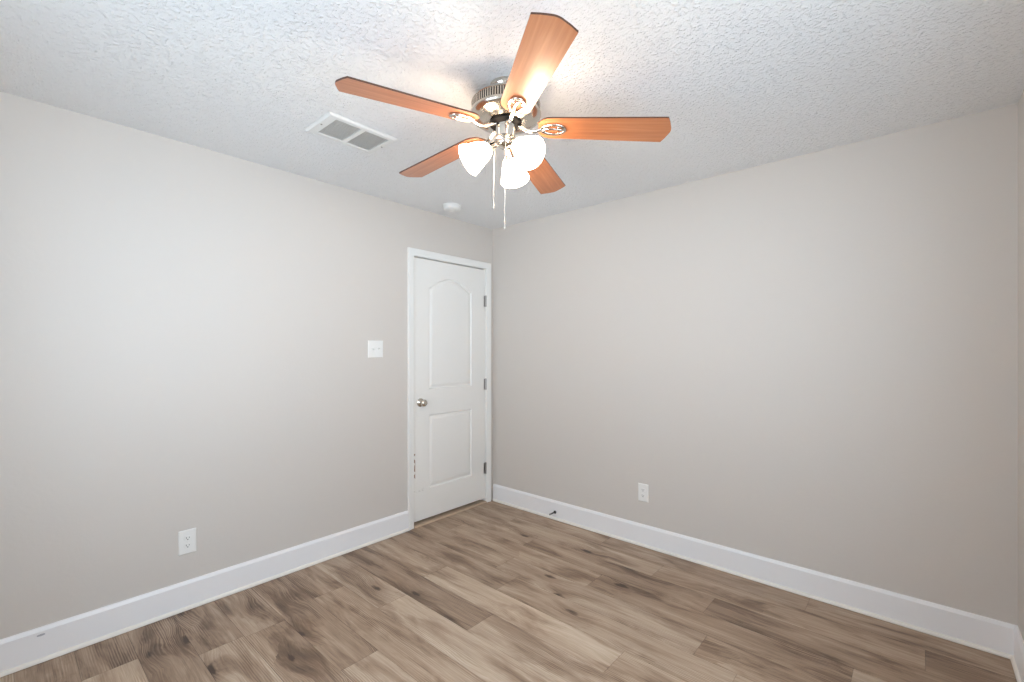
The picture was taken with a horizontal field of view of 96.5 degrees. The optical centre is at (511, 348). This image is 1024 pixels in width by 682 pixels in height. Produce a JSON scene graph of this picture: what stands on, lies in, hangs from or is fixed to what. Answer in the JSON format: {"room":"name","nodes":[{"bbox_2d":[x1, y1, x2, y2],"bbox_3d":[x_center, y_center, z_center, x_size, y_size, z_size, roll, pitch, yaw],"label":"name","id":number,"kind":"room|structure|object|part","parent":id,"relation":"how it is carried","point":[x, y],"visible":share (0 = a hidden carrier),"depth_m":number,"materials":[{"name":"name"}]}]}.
{"room":"empty bedroom","nodes":[
{"label":"empty bedroom","id":0,"kind":"room"},
{"bbox_2d":[0,91,492,638],"bbox_3d":[-1.295,0.142,2.964,0.140,2.440,3.460,0,0,42],"label":"wall","id":1,"kind":"structure","parent":0,"point":[186,329],"depth_m":2.36,"materials":[{"name":"beige paint"}]},
{"bbox_2d":[178,528,195,555],"bbox_3d":[-1.701,1.010,2.393,0.008,0.125,0.079,0,0,42],"label":"power outlet","id":2,"kind":"object","parent":1,"relation":"attached to","point":[186,539],"visible":1,"depth_m":2.39,"materials":[{"name":"white plastic"}]},
{"bbox_2d":[184,543,190,548],"bbox_3d":[-1.699,1.030,2.392,0.003,0.025,0.033,0,0,42],"label":"receptacle","id":3,"kind":"object","parent":2,"relation":"attached to","point":[186,545],"depth_m":2.39,"materials":[{"name":"grey plastic"}]},
{"bbox_2d":[184,535,190,540],"bbox_3d":[-1.699,0.991,2.392,0.003,0.025,0.033,0,0,42],"label":"receptacle","id":4,"kind":"object","parent":2,"relation":"attached to","point":[186,537],"depth_m":2.39,"materials":[{"name":"grey plastic"}]},
{"bbox_2d":[0,510,408,676],"bbox_3d":[-1.539,1.288,2.564,0.025,0.149,2.298,0,0,42],"label":"baseboard","id":5,"kind":"structure","parent":1,"relation":"attached to","point":[26,649],"depth_m":2.35,"materials":[{"name":"white wood"}]},
{"bbox_2d":[368,340,382,357],"bbox_3d":[-0.958,0.000,3.222,0.022,0.120,0.118,0,0,42],"label":"light switch","id":6,"kind":"object","parent":1,"relation":"attached to","point":[375,348],"visible":1,"depth_m":3.22,"materials":[{"name":"white plastic"}]},
{"bbox_2d":[407,247,490,530],"bbox_3d":[-0.530,0.299,3.800,0.138,2.127,0.887,0,0,42],"label":"trim","id":7,"kind":"structure","parent":1,"relation":"attached to","point":[411,252],"depth_m":3.48,"materials":[{"name":"white wood"}]},
{"bbox_2d":[414,257,486,521],"bbox_3d":[-0.482,0.312,3.763,0.100,2.025,0.779,0,0,42],"label":"door","id":8,"kind":"structure","parent":1,"relation":"in","point":[450,300],"depth_m":3.74,"materials":[{"name":"white wood"}]},
{"bbox_3d":[-0.684,0.414,3.508,0.065,0.067,0.067,0,0,42],"label":"knob","id":9,"kind":"part","parent":8,"relation":"part of","materials":[{"name":"silver metal"}]},
{"bbox_2d":[0,500,1016,681],"bbox_3d":[-0.045,1.364,1.858,3.438,0.004,3.460,0,0,42],"label":"floor","id":10,"kind":"structure","parent":0,"point":[492,591],"depth_m":2.21,"materials":[{"name":"wood"}]},
{"bbox_2d":[414,500,486,527],"bbox_3d":[-0.514,1.356,3.785,0.092,0.013,0.776,0,0,42],"label":"threshold","id":11,"kind":"object","parent":10,"relation":"on","point":[434,518],"depth_m":3.75,"materials":[{"name":"beige wood"}]},
{"bbox_2d":[0,0,1023,229],"bbox_3d":[-0.045,-1.118,1.858,3.438,0.080,3.460,0,0,42],"label":"ceiling","id":12,"kind":"structure","parent":0,"point":[740,84],"depth_m":1.77,"materials":[{"name":"white paint"}]},
{"bbox_2d":[305,112,397,153],"bbox_3d":[-0.801,-1.071,2.293,0.256,0.012,0.366,0,0,42],"label":"ceiling vent","id":13,"kind":"object","parent":12,"relation":"in","point":[332,126],"visible":1,"depth_m":2.27,"materials":[{"name":"white metal"}]},
{"bbox_3d":[-0.846,-1.072,2.239,0.190,0.008,0.131,0,0,42],"label":"louvre panel","id":14,"kind":"part","parent":13,"relation":"part of","materials":[{"name":"white metal"}]},
{"bbox_3d":[-0.746,-1.072,2.352,0.190,0.008,0.132,0,0,42],"label":"louvre panel","id":15,"kind":"part","parent":13,"relation":"part of","materials":[{"name":"white metal"}]},
{"bbox_2d":[442,203,461,211],"bbox_3d":[-0.451,-1.058,3.432,0.144,0.039,0.144,0,0,42],"label":"smoke detector","id":16,"kind":"object","parent":12,"relation":"attached to","point":[449,207],"visible":1,"depth_m":3.39,"materials":[{"name":"white plastic"}]},
{"bbox_2d":[335,12,670,228],"bbox_3d":[-0.014,-0.777,1.812,1.256,0.604,1.210,0,0,-13],"label":"ceiling fan","id":17,"kind":"object","parent":12,"relation":"hanging from","point":[508,107],"visible":1,"depth_m":1.78,"materials":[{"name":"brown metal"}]},
{"bbox_3d":[-0.365,-0.897,1.659,0.524,0.006,0.140,-2,10,-31],"label":"blade","id":18,"kind":"part","parent":17,"relation":"part of","materials":[{"name":"brown wood"}]},
{"bbox_3d":[-0.326,-0.883,2.123,0.524,0.006,0.140,-4,6,41],"label":"blade","id":19,"kind":"part","parent":17,"relation":"part of","materials":[{"name":"brown wood"}]},
{"bbox_3d":[-0.134,-0.781,1.830,0.106,0.127,0.127,-36,8,-14],"label":"lamp shade","id":20,"kind":"part","parent":17,"relation":"part of","materials":[{"name":"white glass"}]},
{"bbox_2d":[488,141,498,151],"bbox_3d":[-0.074,-0.824,1.849,0.050,0.041,0.041,-36,8,-14],"label":"socket","id":21,"kind":"object","parent":17,"relation":"attached to","point":[491,146],"depth_m":1.84,"materials":[{"name":"silver metal"}]},
{"bbox_3d":[-0.027,-0.682,1.815,0.003,0.344,0.003,-1,-2,42],"label":"pull chain","id":22,"kind":"part","parent":17,"relation":"part of","materials":[{"name":"silver metal"}]},
{"bbox_2d":[472,85,539,107],"bbox_3d":[-0.025,-0.978,1.867,0.279,0.032,0.279,-1,-2,42],"label":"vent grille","id":23,"kind":"object","parent":17,"relation":"attached to","point":[489,92],"depth_m":1.75,"materials":[{"name":"silver metal"}]},
{"bbox_2d":[506,149,514,159],"bbox_3d":[-0.014,-0.822,1.908,0.041,0.041,0.050,0,-38,16],"label":"socket","id":24,"kind":"object","parent":17,"relation":"attached to","point":[509,155],"depth_m":1.91,"materials":[{"name":"metal"}]},
{"bbox_3d":[0.002,-0.775,1.966,0.127,0.127,0.106,0,-38,16],"label":"lamp shade","id":25,"kind":"part","parent":17,"relation":"part of","materials":[{"name":"white glass"}]},
{"bbox_3d":[0.040,-0.787,1.788,0.051,0.051,0.076,2,34,-43],"label":"light bulb","id":26,"kind":"part","parent":17,"relation":"part of","materials":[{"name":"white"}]},
{"bbox_3d":[0.047,-0.780,1.780,0.127,0.127,0.106,2,34,-43],"label":"lamp shade","id":27,"kind":"part","parent":17,"relation":"part of","materials":[{"name":"white glass"}]},
{"bbox_3d":[0.127,-0.874,2.229,0.140,0.006,0.524,-11,-9,22],"label":"blade","id":28,"kind":"part","parent":17,"relation":"part of","materials":[{"name":"brown wood"}]},
{"bbox_3d":[0.064,-0.897,1.478,0.140,0.006,0.524,12,-1,-13],"label":"blade","id":29,"kind":"part","parent":17,"relation":"part of","materials":[{"name":"brown wood"}]},
{"bbox_3d":[0.368,-0.882,1.830,0.524,0.006,0.140,3,-12,5],"label":"blade","id":30,"kind":"part","parent":17,"relation":"part of","materials":[{"name":"brown wood"}]},
{"bbox_2d":[493,103,1017,624],"bbox_3d":[1.107,0.142,3.068,3.318,2.440,0.120,0,0,42],"label":"wall","id":31,"kind":"structure","parent":0,"point":[809,361],"depth_m":2.55,"materials":[{"name":"beige paint"}]},
{"bbox_2d":[638,483,647,501],"bbox_3d":[0.907,0.994,3.159,0.074,0.122,0.008,0,0,42],"label":"power outlet","id":32,"kind":"object","parent":31,"relation":"attached to","point":[642,488],"visible":1,"depth_m":3.16,"materials":[{"name":"white plastic"}]},
{"bbox_2d":[493,484,1017,658],"bbox_3d":[1.020,1.288,3.048,3.180,0.149,0.025,0,0,42],"label":"baseboard","id":33,"kind":"structure","parent":31,"relation":"attached to","point":[993,636],"depth_m":2.54,"materials":[{"name":"white wood"}]},
{"bbox_2d":[1018,90,1023,640],"bbox_3d":[1.157,0.142,0.713,0.120,2.440,3.340,0,0,42],"label":"wall","id":34,"kind":"structure","parent":0,"point":[1021,100],"depth_m":1.93,"materials":[{"name":"beige paint"}]},
{"bbox_2d":[1010,626,1023,681],"bbox_3d":[1.143,1.288,0.806,0.025,0.149,3.220,0,0,42],"label":"baseboard","id":35,"kind":"structure","parent":34,"relation":"attached to","point":[1017,660],"depth_m":1.91,"materials":[{"name":"white wood"}]},
{"bbox_3d":[1.133,1.352,0.805,0.011,0.017,3.206,0,0,42],"label":"shoe moulding","id":36,"kind":"part","parent":35,"relation":"part of","materials":[{"name":"white wood"}]}
]}

